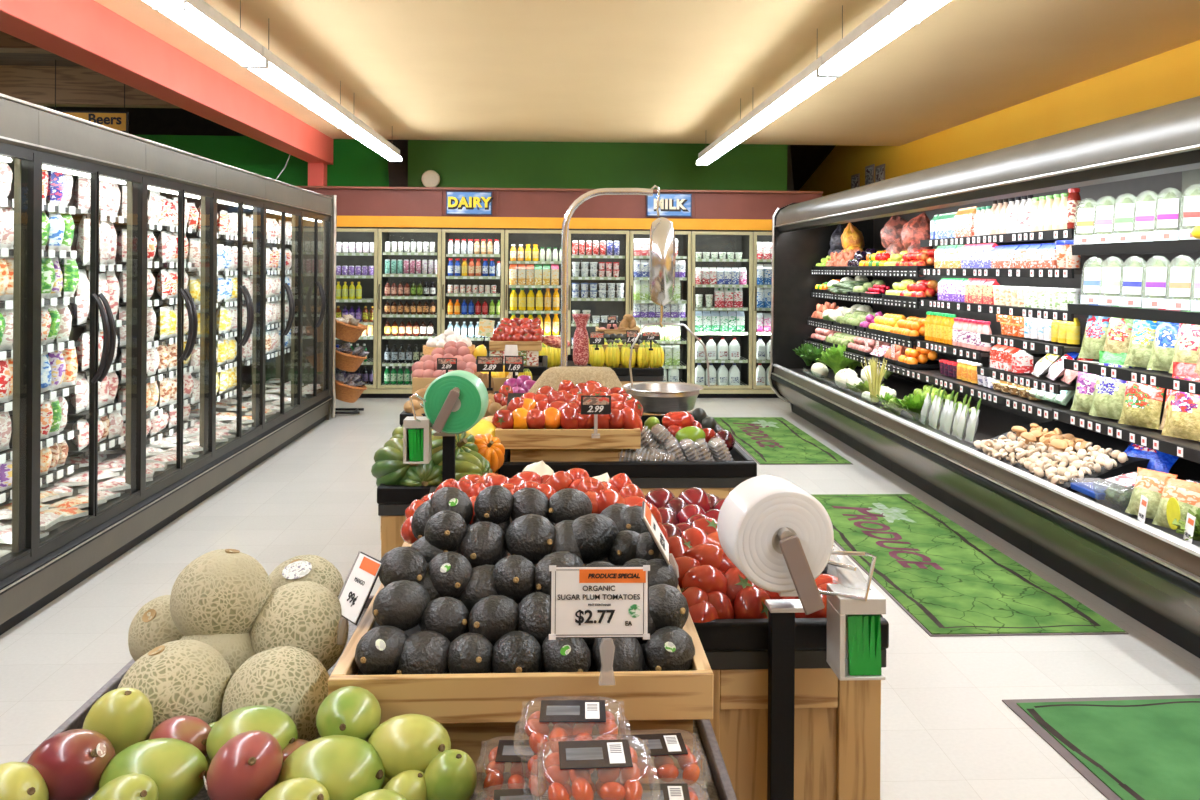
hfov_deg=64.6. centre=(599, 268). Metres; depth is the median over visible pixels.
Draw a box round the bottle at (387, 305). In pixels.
[385,300,389,313]
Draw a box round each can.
[336,266,340,274]
[342,266,347,274]
[349,266,353,274]
[355,266,360,274]
[362,266,367,274]
[367,325,372,335]
[368,266,373,274]
[385,242,389,251]
[385,259,389,273]
[391,259,395,273]
[392,242,396,251]
[397,260,402,273]
[398,242,402,251]
[404,242,409,251]
[404,260,408,273]
[410,260,414,273]
[411,242,415,251]
[416,260,420,273]
[417,242,421,251]
[422,260,426,273]
[423,242,428,251]
[428,260,432,273]
[430,242,434,251]
[434,260,436,273]
[448,285,452,292]
[454,285,458,292]
[460,285,464,292]
[466,285,470,292]
[473,285,477,292]
[479,285,483,292]
[485,285,489,292]
[491,285,495,292]
[572,241,577,254]
[579,241,584,254]
[586,241,591,254]
[593,241,598,254]
[600,241,605,254]
[607,241,612,254]
[614,241,618,255]
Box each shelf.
[0,448,11,454]
[0,488,11,493]
[8,402,122,415]
[9,430,75,447]
[12,341,75,346]
[40,464,75,477]
[41,386,73,394]
[46,213,84,219]
[59,262,126,263]
[65,436,120,453]
[67,410,157,422]
[69,300,159,304]
[71,320,123,326]
[74,221,126,226]
[76,341,153,348]
[77,363,121,373]
[106,434,158,449]
[114,226,165,229]
[114,398,190,409]
[115,366,189,375]
[117,231,195,235]
[117,271,194,272]
[117,375,157,385]
[118,335,186,341]
[119,297,175,301]
[119,303,199,307]
[148,421,190,433]
[154,235,222,237]
[154,331,234,335]
[188,237,244,239]
[188,360,236,367]
[216,388,236,396]
[225,241,270,242]
[341,298,372,299]
[390,313,436,314]
[695,306,746,307]
[704,284,740,284]
[807,340,985,369]
[913,370,1163,410]
[926,341,1067,356]
[937,300,1088,317]
[985,367,1166,390]
[996,230,1179,244]
[996,335,1083,351]
[1064,410,1199,449]
[1076,360,1199,381]
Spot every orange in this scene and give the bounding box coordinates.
[898,355,906,361]
[899,320,906,328]
[905,348,912,356]
[906,321,913,329]
[907,357,917,363]
[909,330,918,335]
[910,350,919,357]
[911,322,921,330]
[918,355,927,363]
[919,327,924,335]
[921,348,930,354]
[928,351,937,359]
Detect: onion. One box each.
[503,378,517,387]
[512,386,525,392]
[516,375,531,386]
[521,380,535,392]
[522,460,553,476]
[592,473,609,481]
[861,391,869,400]
[863,321,870,326]
[865,314,874,322]
[886,388,896,396]
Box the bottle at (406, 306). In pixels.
[404,300,409,313]
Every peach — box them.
[709,436,722,451]
[714,430,734,452]
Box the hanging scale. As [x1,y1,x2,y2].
[561,185,709,413]
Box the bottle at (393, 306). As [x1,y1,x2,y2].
[391,300,396,313]
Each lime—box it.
[644,417,659,432]
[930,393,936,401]
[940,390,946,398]
[945,394,953,402]
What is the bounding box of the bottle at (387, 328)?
[384,320,390,335]
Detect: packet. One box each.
[490,351,501,355]
[518,351,525,357]
[527,351,538,357]
[527,357,538,365]
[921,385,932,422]
[928,387,941,424]
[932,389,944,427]
[939,390,953,429]
[943,392,957,432]
[953,394,966,434]
[957,397,970,438]
[966,398,981,440]
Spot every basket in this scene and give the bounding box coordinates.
[335,347,366,371]
[335,380,366,402]
[336,320,366,341]
[423,345,474,354]
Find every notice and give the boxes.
[851,173,859,188]
[865,164,874,184]
[875,164,884,181]
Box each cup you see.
[939,360,948,374]
[944,361,953,375]
[947,362,957,376]
[952,363,957,377]
[1000,322,1006,334]
[1006,323,1012,335]
[1011,323,1018,336]
[1017,324,1023,336]
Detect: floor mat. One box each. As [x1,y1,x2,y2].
[713,417,851,464]
[810,494,1128,636]
[1002,695,1199,799]
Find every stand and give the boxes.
[21,596,736,799]
[331,408,363,413]
[377,470,497,557]
[400,391,498,426]
[498,415,756,498]
[515,355,547,380]
[547,355,663,414]
[693,564,888,799]
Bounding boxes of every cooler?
[335,227,378,397]
[377,227,441,397]
[441,228,504,355]
[504,228,561,342]
[568,229,629,354]
[629,229,690,382]
[691,230,752,397]
[752,230,778,397]
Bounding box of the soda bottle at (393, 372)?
[391,366,396,383]
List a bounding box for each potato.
[403,399,420,412]
[410,408,424,415]
[411,369,423,377]
[411,388,426,400]
[412,361,423,371]
[420,355,431,361]
[423,360,434,370]
[423,369,433,377]
[431,348,443,355]
[432,354,442,361]
[433,370,442,377]
[442,354,453,357]
[444,341,455,349]
[444,346,456,355]
[454,355,462,361]
[455,341,467,349]
[457,346,470,355]
[457,361,465,369]
[463,354,475,362]
[463,368,473,373]
[465,362,476,372]
[488,372,496,377]
[495,371,504,377]
[607,324,616,328]
[619,319,628,326]
[623,314,633,321]
[628,319,635,328]
[824,330,830,335]
[830,303,835,309]
[844,252,848,260]
[848,251,854,259]
[868,339,875,346]
[884,348,890,357]
[893,350,901,364]
[896,345,903,353]
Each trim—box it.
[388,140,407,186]
[440,190,442,215]
[497,190,498,216]
[694,192,696,217]
[787,145,793,190]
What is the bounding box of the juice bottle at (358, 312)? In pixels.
[356,306,361,321]
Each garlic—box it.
[428,338,437,346]
[436,333,445,340]
[436,339,445,346]
[444,327,454,336]
[446,334,455,341]
[455,333,462,341]
[464,337,471,346]
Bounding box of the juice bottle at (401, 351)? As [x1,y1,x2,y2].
[399,344,404,362]
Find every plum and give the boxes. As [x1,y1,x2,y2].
[645,488,674,507]
[658,507,678,524]
[663,523,681,536]
[665,497,687,513]
[675,522,690,531]
[678,487,710,511]
[678,504,705,522]
[686,514,707,522]
[706,509,719,519]
[708,494,719,508]
[712,498,725,509]
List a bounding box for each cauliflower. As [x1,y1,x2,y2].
[811,363,828,377]
[822,309,831,320]
[827,280,838,287]
[828,310,843,320]
[835,368,857,388]
[837,307,846,312]
[840,277,854,280]
[843,308,855,314]
[846,376,862,391]
[851,304,860,309]
[854,276,868,281]
[857,305,872,312]
[861,365,883,383]
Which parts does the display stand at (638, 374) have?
rail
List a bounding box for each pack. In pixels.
[0,161,12,197]
[0,206,4,248]
[0,206,13,249]
[0,257,8,300]
[0,308,5,343]
[0,308,12,350]
[0,358,10,402]
[0,411,10,451]
[0,422,1,442]
[0,459,11,491]
[2,256,13,300]
[8,357,12,400]
[40,446,51,474]
[41,257,55,298]
[41,266,44,289]
[41,306,50,344]
[41,351,51,392]
[41,399,52,438]
[42,169,47,204]
[42,210,49,249]
[45,305,59,343]
[46,170,64,205]
[46,211,64,250]
[46,257,62,298]
[48,350,65,390]
[48,397,61,436]
[48,443,59,470]
[56,304,71,342]
[56,440,68,467]
[58,396,67,431]
[59,173,72,206]
[60,212,73,251]
[60,257,78,296]
[61,347,77,387]
[70,374,88,412]
[71,269,89,324]
[73,177,90,213]
[73,417,88,450]
[76,215,89,265]
[76,331,89,370]
[85,376,100,409]
[87,271,102,318]
[88,415,103,442]
[89,179,102,211]
[89,220,101,264]
[98,329,102,365]
[98,331,102,362]
[98,375,109,407]
[99,181,113,215]
[99,221,112,265]
[99,273,109,321]
[99,413,110,441]
[105,221,116,265]
[105,270,119,319]
[107,183,120,216]
[107,370,118,403]
[107,410,122,438]
[112,335,117,362]
[116,306,125,345]
[117,229,126,261]
[117,386,125,419]
[118,186,126,217]
[119,270,126,301]
[119,349,125,382]
[119,418,125,447]
[146,383,150,410]
[146,418,151,435]
[147,231,156,261]
[147,269,154,299]
[147,271,149,293]
[147,305,155,341]
[147,347,159,375]
[147,349,150,371]
[148,190,161,224]
[148,381,158,410]
[149,407,161,435]
[156,269,171,299]
[156,306,171,339]
[156,342,169,372]
[157,231,171,262]
[157,376,171,406]
[158,195,169,225]
[158,409,168,431]
[166,198,175,225]
[166,232,176,262]
[166,343,176,370]
[167,269,177,298]
[167,402,176,427]
[168,306,176,337]
[168,375,176,404]
[172,197,177,226]
[172,231,177,262]
[173,305,184,336]
[174,269,177,297]
[177,268,187,288]
[183,372,193,398]
[183,404,190,420]
[184,233,188,261]
[184,305,188,334]
[184,340,190,366]
[185,199,189,227]
[186,203,198,231]
[186,238,199,271]
[187,276,199,304]
[188,344,199,372]
[188,376,199,403]
[194,275,199,304]
[196,205,200,230]
[196,238,200,270]
[196,310,199,337]
[216,306,228,333]
[216,339,226,365]
[216,372,219,394]
[217,211,227,234]
[217,244,226,270]
[217,275,226,301]
[218,368,227,393]
[219,336,229,363]
[220,368,229,391]
[221,210,230,234]
[223,275,233,301]
[223,307,231,332]
[224,246,232,270]
[227,213,235,234]
[227,337,235,362]
[227,368,234,390]
[228,246,234,270]
[228,276,236,301]
[228,306,234,331]
[231,246,237,270]
[231,306,236,331]
[232,213,237,235]
[232,275,236,300]
[232,367,236,388]
[233,336,236,359]
[242,305,246,328]
[242,336,248,360]
[243,213,248,236]
[243,245,249,270]
[243,247,249,270]
[243,275,249,299]
[245,216,252,236]
[245,336,251,360]
[248,247,252,270]
[249,214,252,236]
[249,276,252,298]
[266,218,268,235]
[266,219,272,238]
[266,248,273,269]
[266,249,269,269]
[266,274,272,297]
[266,279,268,295]
[266,302,272,324]
[266,303,269,324]
[266,331,271,353]
[267,218,273,238]
[269,330,276,352]
[270,275,277,296]
[270,301,277,323]
[271,219,278,239]
[271,247,279,270]
[273,330,279,350]
[274,301,279,322]
[275,275,280,296]
[277,220,285,239]
[277,250,280,270]
[277,301,280,322]
[277,327,285,350]
[280,300,287,318]
[285,222,291,240]
[285,248,291,269]
[285,250,289,269]
[285,274,289,295]
[285,300,288,320]
[285,325,290,347]
[285,333,289,347]
[621,449,645,460]
[632,447,659,460]
[641,426,659,448]
[648,447,675,460]
[650,424,670,448]
[665,438,685,460]
[678,438,695,460]
[693,438,714,460]
[709,437,729,460]
[870,345,887,354]
[873,346,890,355]
[876,347,890,356]
[1057,390,1067,405]
[1070,478,1112,499]
[1074,198,1095,243]
[1080,257,1102,303]
[1092,196,1114,243]
[1098,257,1121,305]
[1111,193,1135,242]
[1119,256,1143,306]
[1132,190,1156,241]
[1141,256,1167,308]
[1154,187,1179,240]
[1165,255,1192,309]
[1179,184,1199,239]
[1191,267,1199,311]
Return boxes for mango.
[0,761,48,799]
[27,729,115,799]
[82,687,152,753]
[91,773,158,799]
[99,738,208,799]
[148,715,210,756]
[203,730,282,799]
[206,705,297,760]
[206,722,216,765]
[259,777,329,799]
[275,735,384,799]
[282,739,308,761]
[316,686,380,740]
[354,789,405,799]
[368,714,450,779]
[381,777,389,788]
[383,770,426,799]
[424,749,476,799]
[675,426,705,447]
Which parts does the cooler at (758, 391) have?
door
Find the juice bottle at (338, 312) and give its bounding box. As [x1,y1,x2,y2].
[336,306,340,317]
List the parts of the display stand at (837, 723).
rail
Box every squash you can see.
[371,438,418,486]
[390,425,402,438]
[401,459,441,485]
[431,430,477,465]
[455,450,492,481]
[466,419,495,436]
[474,433,504,472]
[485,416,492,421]
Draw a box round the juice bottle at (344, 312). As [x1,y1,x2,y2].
[342,306,347,317]
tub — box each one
[572,262,579,268]
[572,269,579,276]
[572,283,579,289]
[572,290,579,297]
[572,310,579,322]
[581,262,588,268]
[581,269,588,276]
[581,283,588,289]
[581,290,588,297]
[583,310,590,322]
[589,290,596,297]
[590,262,597,268]
[590,269,597,276]
[590,283,597,289]
[592,316,599,322]
[598,269,604,276]
[598,283,605,289]
[598,290,605,297]
[599,262,604,268]
[601,316,606,321]
[606,262,611,268]
[606,270,611,276]
[607,283,614,290]
[607,290,614,297]
[613,262,618,269]
[613,270,618,276]
[616,283,623,290]
[616,291,623,297]
[695,294,702,306]
[696,252,701,258]
[703,252,709,258]
[705,294,712,306]
[711,252,717,258]
[719,252,725,258]
[727,252,733,258]
[735,252,741,258]
[977,374,982,384]
[983,376,987,386]
[988,377,998,387]
[992,381,1001,390]
[993,286,999,304]
[996,314,1001,321]
[998,286,1005,304]
[1000,383,1009,392]
[1002,315,1006,322]
[1005,286,1010,305]
[1007,315,1012,322]
[1008,385,1018,394]
[1010,286,1022,305]
[1012,316,1018,323]
[1016,287,1023,306]
[1017,388,1027,397]
[1018,316,1024,324]
[1023,287,1030,307]
[1026,390,1045,399]
[1030,287,1038,307]
[1037,287,1049,308]
[1044,288,1051,308]
[1051,288,1059,309]
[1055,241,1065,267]
[1058,288,1072,310]
[1064,240,1081,267]
[1066,289,1081,303]
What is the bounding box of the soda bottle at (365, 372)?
[362,366,367,383]
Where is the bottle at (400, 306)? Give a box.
[398,300,402,313]
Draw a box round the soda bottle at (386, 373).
[384,366,389,383]
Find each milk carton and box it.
[633,303,639,316]
[634,239,640,255]
[634,260,640,276]
[634,280,640,299]
[640,260,647,276]
[640,300,647,316]
[640,321,647,333]
[641,239,647,255]
[641,280,648,299]
[648,300,654,316]
[648,321,655,331]
[655,304,659,316]
[656,321,663,340]
[663,303,669,316]
[664,321,671,340]
[664,345,671,364]
[670,300,677,317]
[672,321,679,340]
[672,345,679,365]
[673,280,679,299]
[675,239,677,255]
[675,260,677,276]
[678,260,684,276]
[678,300,684,317]
[695,311,702,331]
[696,267,701,283]
[702,267,708,283]
[702,311,710,331]
[709,267,716,283]
[711,311,719,331]
[714,287,723,306]
[716,267,723,283]
[719,311,727,331]
[724,267,731,283]
[724,287,732,307]
[728,311,735,331]
[731,267,738,283]
[733,288,742,307]
[736,311,744,331]
[739,267,746,284]
[757,242,762,258]
[757,264,763,284]
[757,288,763,307]
[757,313,762,331]
[762,242,769,258]
[763,264,771,284]
[763,288,770,307]
[763,313,770,331]
[770,242,771,258]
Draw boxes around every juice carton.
[509,264,517,284]
[518,264,525,284]
[526,264,533,284]
[534,264,541,284]
[543,264,549,284]
[551,264,558,284]
[930,215,938,238]
[935,214,941,238]
[938,214,945,238]
[942,213,949,237]
[946,213,953,237]
[950,212,956,237]
[955,208,962,236]
[959,208,966,236]
[963,207,971,236]
[967,206,976,236]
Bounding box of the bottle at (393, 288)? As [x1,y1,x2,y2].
[391,282,396,295]
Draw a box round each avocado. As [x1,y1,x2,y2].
[355,625,407,674]
[372,580,430,630]
[379,547,427,586]
[396,631,449,673]
[410,536,447,562]
[411,499,434,539]
[419,563,441,600]
[419,596,468,642]
[424,510,466,551]
[428,551,471,598]
[430,487,472,525]
[447,633,492,673]
[457,521,506,567]
[458,564,497,612]
[468,595,517,646]
[472,514,509,533]
[474,485,512,523]
[491,631,542,672]
[493,555,534,602]
[505,514,554,564]
[510,488,548,520]
[517,592,549,646]
[534,551,583,594]
[541,636,590,671]
[548,488,592,523]
[550,520,582,559]
[572,513,618,563]
[583,638,594,650]
[586,561,614,565]
[593,638,643,671]
[600,503,629,531]
[604,334,609,339]
[608,530,638,565]
[610,334,616,340]
[616,334,622,339]
[623,506,656,533]
[623,558,646,565]
[635,532,669,560]
[636,613,656,643]
[644,626,694,670]
[646,559,678,587]
[649,584,688,629]
[692,408,706,422]
[701,417,715,429]
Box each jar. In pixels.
[336,242,341,252]
[342,242,348,252]
[349,242,354,252]
[356,242,361,252]
[363,242,368,252]
[370,242,373,252]
[957,360,966,379]
[962,361,971,380]
[967,362,977,381]
[971,363,981,383]
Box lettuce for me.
[942,401,975,420]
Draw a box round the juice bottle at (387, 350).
[384,344,390,362]
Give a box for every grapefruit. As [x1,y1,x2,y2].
[874,316,880,323]
[884,317,890,325]
[885,326,891,331]
[888,318,896,326]
[896,315,905,321]
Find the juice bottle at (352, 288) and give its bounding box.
[349,282,354,298]
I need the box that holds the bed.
[970,421,1199,491]
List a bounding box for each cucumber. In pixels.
[843,284,854,288]
[850,281,867,283]
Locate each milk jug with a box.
[662,365,666,381]
[668,365,678,381]
[695,338,704,359]
[695,363,704,384]
[705,338,716,359]
[705,363,716,384]
[717,338,727,359]
[717,363,727,384]
[729,338,739,359]
[729,363,739,384]
[756,363,765,384]
[757,338,765,359]
[766,338,770,359]
[766,366,769,384]
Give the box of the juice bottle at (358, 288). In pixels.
[356,282,361,298]
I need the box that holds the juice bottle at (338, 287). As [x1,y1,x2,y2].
[336,282,340,298]
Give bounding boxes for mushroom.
[974,440,983,448]
[984,440,994,447]
[986,447,993,455]
[994,442,1002,451]
[994,453,1001,459]
[1004,442,1013,446]
[1004,446,1013,453]
[1006,453,1014,461]
[1009,433,1016,440]
[1011,426,1026,436]
[1011,458,1017,465]
[1015,448,1023,452]
[1017,441,1024,448]
[1017,452,1026,459]
[1018,458,1023,464]
[1021,432,1036,443]
[1024,461,1031,468]
[1026,450,1035,457]
[1027,445,1034,450]
[1028,455,1038,462]
[1029,463,1036,472]
[1030,423,1038,427]
[1030,430,1043,438]
[1032,452,1040,458]
[1034,467,1043,476]
[1035,442,1044,448]
[1039,461,1045,470]
[1040,446,1048,453]
[1042,438,1049,449]
[1043,433,1052,437]
[1044,464,1052,470]
[1045,468,1054,476]
[1047,473,1055,480]
[1048,467,1057,474]
[1049,435,1064,441]
[1050,439,1067,449]
[1051,448,1062,453]
[1051,453,1057,459]
[1051,461,1057,467]
[1051,475,1060,484]
[1052,428,1061,434]
[1055,456,1061,462]
[1057,462,1066,468]
[1057,467,1065,475]
[1058,476,1067,483]
[1060,458,1067,465]
[1062,452,1070,459]
[1063,433,1074,439]
[1063,472,1070,480]
[1064,447,1072,452]
[1066,466,1077,472]
[1067,440,1074,450]
[1068,455,1079,463]
[1069,469,1076,474]
[1070,474,1077,480]
[1071,461,1080,468]
[1075,442,1080,451]
[1077,449,1087,460]
[1077,470,1083,479]
[1080,441,1087,450]
[1080,461,1086,466]
[1083,467,1091,474]
[1085,442,1092,447]
[1086,462,1094,469]
[1087,447,1095,455]
[1089,456,1095,461]
[1090,451,1099,458]
[1092,463,1100,472]
[1093,445,1100,451]
[1095,457,1103,466]
[1102,454,1110,459]
[1102,459,1112,469]
[1104,448,1112,455]
[1110,459,1116,466]
[1111,450,1120,458]
[1118,452,1127,462]
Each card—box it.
[338,551,380,624]
[477,319,494,344]
[549,565,649,665]
[641,501,670,565]
[865,338,867,350]
[876,341,878,353]
[891,344,894,357]
[1138,495,1147,522]
[1183,513,1195,543]
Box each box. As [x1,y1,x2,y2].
[934,246,941,267]
[938,246,945,267]
[938,278,943,299]
[941,278,947,300]
[942,246,948,267]
[944,278,951,300]
[945,246,951,267]
[948,278,955,300]
[949,245,956,267]
[952,278,959,301]
[953,245,959,267]
[956,245,963,267]
[956,278,964,301]
[961,245,967,267]
[961,278,968,301]
[965,244,972,267]
[965,279,972,302]
[969,244,976,267]
[969,279,976,302]
[973,244,980,267]
[973,279,981,302]
[977,244,984,267]
[978,279,986,303]
[982,243,989,267]
[983,279,990,303]
[986,243,997,267]
[987,279,1000,304]
[990,345,1001,367]
[991,246,999,267]
[995,246,1004,267]
[996,346,1009,369]
[1000,245,1008,267]
[1004,347,1020,370]
[1005,245,1013,267]
[1010,245,1019,267]
[1012,350,1032,372]
[1015,245,1024,267]
[1020,244,1029,267]
[1026,244,1034,267]
[1031,244,1041,267]
[1037,244,1046,267]
[1043,243,1052,267]
[1048,243,1056,267]
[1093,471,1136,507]
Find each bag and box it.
[335,373,344,381]
[339,343,350,347]
[340,347,352,352]
[343,314,353,319]
[343,378,355,385]
[344,374,353,383]
[348,318,359,325]
[352,346,362,354]
[353,375,360,381]
[357,381,365,386]
[358,350,369,356]
[504,345,517,374]
[828,249,841,257]
[830,224,844,250]
[841,223,864,248]
[842,246,862,252]
[880,215,907,247]
[886,236,905,255]
[900,212,932,250]
[907,241,933,276]
[1032,353,1060,377]
[1046,352,1078,380]
[1061,358,1094,384]
[1070,360,1098,412]
[1078,304,1110,359]
[1089,351,1133,419]
[1103,305,1134,353]
[1118,381,1164,429]
[1124,306,1157,367]
[1124,443,1178,472]
[1125,467,1177,519]
[1147,308,1180,371]
[1152,476,1199,530]
[1159,389,1169,429]
[1161,362,1199,440]
[1169,310,1199,373]
[1194,349,1199,376]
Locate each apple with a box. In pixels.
[894,283,900,290]
[899,283,906,290]
[906,253,912,260]
[907,283,912,291]
[911,283,917,290]
[916,261,925,265]
[916,291,926,296]
[918,252,928,260]
[918,283,927,291]
[925,288,935,296]
[926,257,933,265]
[927,280,937,288]
[929,249,935,256]
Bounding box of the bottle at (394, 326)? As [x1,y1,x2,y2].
[392,320,397,335]
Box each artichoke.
[841,339,849,345]
[852,319,861,325]
[857,286,866,291]
[865,283,873,291]
[875,280,885,284]
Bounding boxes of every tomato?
[401,516,416,543]
[405,500,425,518]
[420,492,434,500]
[435,479,456,491]
[452,480,472,496]
[459,474,480,483]
[469,482,485,496]
[469,495,476,524]
[476,473,495,483]
[483,769,503,795]
[484,474,508,486]
[485,760,504,775]
[488,746,505,763]
[490,333,500,340]
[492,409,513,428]
[493,327,503,334]
[494,393,505,404]
[498,323,508,328]
[499,385,512,396]
[500,483,519,494]
[501,318,510,324]
[501,333,511,340]
[501,397,507,405]
[504,327,513,335]
[504,477,525,487]
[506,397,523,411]
[507,773,525,788]
[509,322,518,328]
[510,762,526,778]
[511,318,520,325]
[511,333,521,340]
[512,471,540,483]
[513,327,523,335]
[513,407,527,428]
[519,323,529,329]
[519,481,538,488]
[521,318,530,323]
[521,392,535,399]
[522,333,532,340]
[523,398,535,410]
[524,327,533,334]
[524,718,549,737]
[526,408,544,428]
[526,769,530,778]
[527,711,549,724]
[527,755,546,775]
[528,774,547,786]
[529,732,549,755]
[529,776,547,796]
[530,322,540,329]
[531,318,540,324]
[533,328,544,334]
[533,334,543,342]
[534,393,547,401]
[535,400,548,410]
[535,483,556,498]
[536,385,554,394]
[541,475,550,482]
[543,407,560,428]
[544,765,568,784]
[545,471,572,490]
[545,752,559,767]
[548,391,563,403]
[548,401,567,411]
[548,782,569,799]
[549,727,568,752]
[549,782,571,797]
[552,722,573,740]
[552,722,575,727]
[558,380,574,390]
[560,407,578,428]
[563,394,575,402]
[566,468,589,480]
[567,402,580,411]
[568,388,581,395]
[568,478,583,488]
[569,769,591,783]
[572,777,593,799]
[572,781,595,796]
[573,722,592,736]
[574,732,592,740]
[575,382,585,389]
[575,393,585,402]
[576,477,604,492]
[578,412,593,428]
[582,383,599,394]
[584,491,598,513]
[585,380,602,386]
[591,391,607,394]
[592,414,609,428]
[595,710,615,728]
[595,733,617,739]
[595,779,603,795]
[596,489,624,513]
[597,768,619,782]
[598,718,618,737]
[599,781,625,799]
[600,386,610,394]
[601,481,619,492]
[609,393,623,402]
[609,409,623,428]
[609,473,632,490]
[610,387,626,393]
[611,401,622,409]
[619,483,645,498]
[620,746,637,771]
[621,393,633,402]
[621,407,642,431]
[621,762,640,782]
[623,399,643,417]
[623,778,642,799]
[624,496,648,506]
[634,502,661,522]
[637,756,651,769]
[639,765,656,783]
[654,755,673,768]
[657,522,667,540]
[657,764,678,781]
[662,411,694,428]
[666,425,682,440]
[667,535,692,559]
[669,556,699,587]
[673,744,690,758]
[677,750,697,769]
[680,527,707,545]
[681,565,726,593]
[681,586,707,607]
[682,763,699,784]
[683,543,723,568]
[688,787,696,794]
[689,601,717,622]
[689,791,697,799]
[690,517,717,533]
[693,420,701,428]
[702,428,714,443]
[707,531,721,547]
[707,591,734,618]
[719,552,734,570]
[724,566,757,604]
[733,586,770,618]
[765,590,781,599]
[782,596,794,598]
[795,586,826,617]
[815,574,841,584]
[817,583,833,595]
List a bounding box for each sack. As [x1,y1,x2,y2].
[474,372,482,377]
[479,374,494,393]
[528,366,623,392]
[543,336,570,347]
[572,314,590,365]
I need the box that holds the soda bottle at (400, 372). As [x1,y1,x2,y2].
[397,366,402,383]
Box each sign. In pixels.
[55,60,128,132]
[437,358,456,372]
[446,191,492,214]
[477,356,502,390]
[505,356,523,377]
[581,395,610,437]
[589,331,603,349]
[607,316,616,328]
[626,330,637,348]
[642,332,659,350]
[646,193,691,216]
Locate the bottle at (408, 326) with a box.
[406,320,411,335]
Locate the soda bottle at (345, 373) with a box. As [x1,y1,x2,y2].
[342,370,347,377]
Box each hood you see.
[777,210,875,232]
[870,186,1010,217]
[1001,150,1199,197]
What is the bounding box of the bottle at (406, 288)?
[404,282,409,295]
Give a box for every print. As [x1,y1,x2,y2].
[752,420,778,427]
[866,503,914,522]
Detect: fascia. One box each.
[303,188,821,218]
[337,216,771,229]
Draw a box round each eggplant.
[854,259,860,265]
[857,251,866,259]
[868,248,875,253]
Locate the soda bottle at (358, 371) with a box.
[355,367,360,381]
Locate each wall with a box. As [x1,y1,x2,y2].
[0,65,179,107]
[43,106,798,190]
[135,135,388,186]
[408,140,786,190]
[790,145,835,189]
[799,40,1199,196]
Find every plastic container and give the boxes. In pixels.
[477,736,551,797]
[477,783,548,799]
[513,696,631,795]
[537,734,659,799]
[616,778,706,799]
[619,730,704,799]
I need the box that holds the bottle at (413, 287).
[411,282,415,295]
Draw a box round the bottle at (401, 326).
[399,320,404,335]
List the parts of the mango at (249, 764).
stem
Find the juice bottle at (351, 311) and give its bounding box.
[349,306,354,317]
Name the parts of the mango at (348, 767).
stem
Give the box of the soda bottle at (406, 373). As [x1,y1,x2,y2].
[404,366,409,383]
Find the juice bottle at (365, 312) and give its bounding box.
[363,306,368,321]
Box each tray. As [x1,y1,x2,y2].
[0,503,50,519]
[0,509,11,519]
[0,523,10,530]
[0,528,48,543]
[9,491,61,502]
[10,513,63,529]
[40,486,72,496]
[40,507,87,521]
[48,496,106,508]
[54,476,88,485]
[64,456,101,466]
[71,470,119,479]
[75,490,119,499]
[78,454,106,460]
[78,481,130,492]
[98,449,124,453]
[98,461,122,471]
[103,458,124,467]
[105,476,152,481]
[116,451,148,457]
[121,447,165,455]
[123,466,153,476]
[146,440,175,447]
[146,455,185,464]
[146,462,166,470]
[160,452,198,458]
[162,430,198,437]
[162,436,189,442]
[163,444,202,452]
[183,427,199,435]
[186,435,227,441]
[187,417,199,421]
[188,440,198,443]
[189,411,199,416]
[189,422,199,427]
[194,420,226,426]
[198,414,235,420]
[216,398,236,403]
[216,402,230,407]
[216,412,235,416]
[216,426,235,432]
[216,431,234,437]
[223,424,248,429]
[226,405,248,410]
[228,392,248,397]
[228,418,253,423]
[232,416,266,420]
[235,391,251,395]
[242,401,251,407]
[245,409,275,414]
[248,396,271,400]
[250,383,279,387]
[251,394,279,398]
[265,388,289,393]
[265,405,279,411]
[266,378,279,382]
[271,399,290,404]
[279,386,290,390]
[284,381,303,385]
[302,384,320,389]
[302,389,312,393]
[328,547,713,724]
[402,487,512,546]
[412,359,476,392]
[489,340,541,350]
[493,363,512,390]
[495,393,640,448]
[596,322,633,334]
[602,344,655,351]
[808,317,818,321]
[808,337,824,343]
[813,266,822,269]
[813,289,822,292]
[819,319,835,324]
[823,266,844,269]
[823,341,847,347]
[833,322,856,329]
[845,266,856,269]
[846,347,873,355]
[850,292,885,295]
[857,266,879,269]
[857,326,868,330]
[861,293,884,297]
[866,328,885,335]
[880,266,892,269]
[880,356,894,364]
[882,294,899,299]
[886,332,928,340]
[893,266,933,269]
[895,360,939,368]
[897,296,937,301]
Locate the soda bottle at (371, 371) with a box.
[369,366,372,383]
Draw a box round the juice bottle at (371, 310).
[369,306,372,321]
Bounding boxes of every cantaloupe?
[118,640,231,732]
[128,595,183,661]
[170,549,271,635]
[180,632,253,675]
[221,646,328,741]
[250,581,348,670]
[269,554,343,596]
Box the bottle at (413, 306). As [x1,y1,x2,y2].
[410,300,415,313]
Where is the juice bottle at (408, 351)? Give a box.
[406,344,411,362]
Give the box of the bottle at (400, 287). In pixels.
[398,282,402,295]
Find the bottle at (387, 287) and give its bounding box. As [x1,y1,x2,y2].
[385,282,389,295]
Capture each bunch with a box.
[518,369,531,378]
[539,343,546,354]
[547,346,560,367]
[588,338,592,365]
[589,345,604,366]
[605,343,619,367]
[613,338,623,365]
[620,342,635,367]
[637,342,649,367]
[649,343,663,367]
[793,342,813,365]
[800,344,826,364]
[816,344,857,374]
[848,362,861,369]
[852,380,883,392]
[861,357,886,401]
[876,393,895,405]
[880,398,904,414]
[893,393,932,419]
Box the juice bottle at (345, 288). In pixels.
[342,282,347,298]
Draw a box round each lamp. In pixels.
[143,0,266,66]
[243,27,354,128]
[340,114,401,161]
[696,98,753,164]
[739,29,839,133]
[818,0,949,76]
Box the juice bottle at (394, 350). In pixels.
[392,344,397,362]

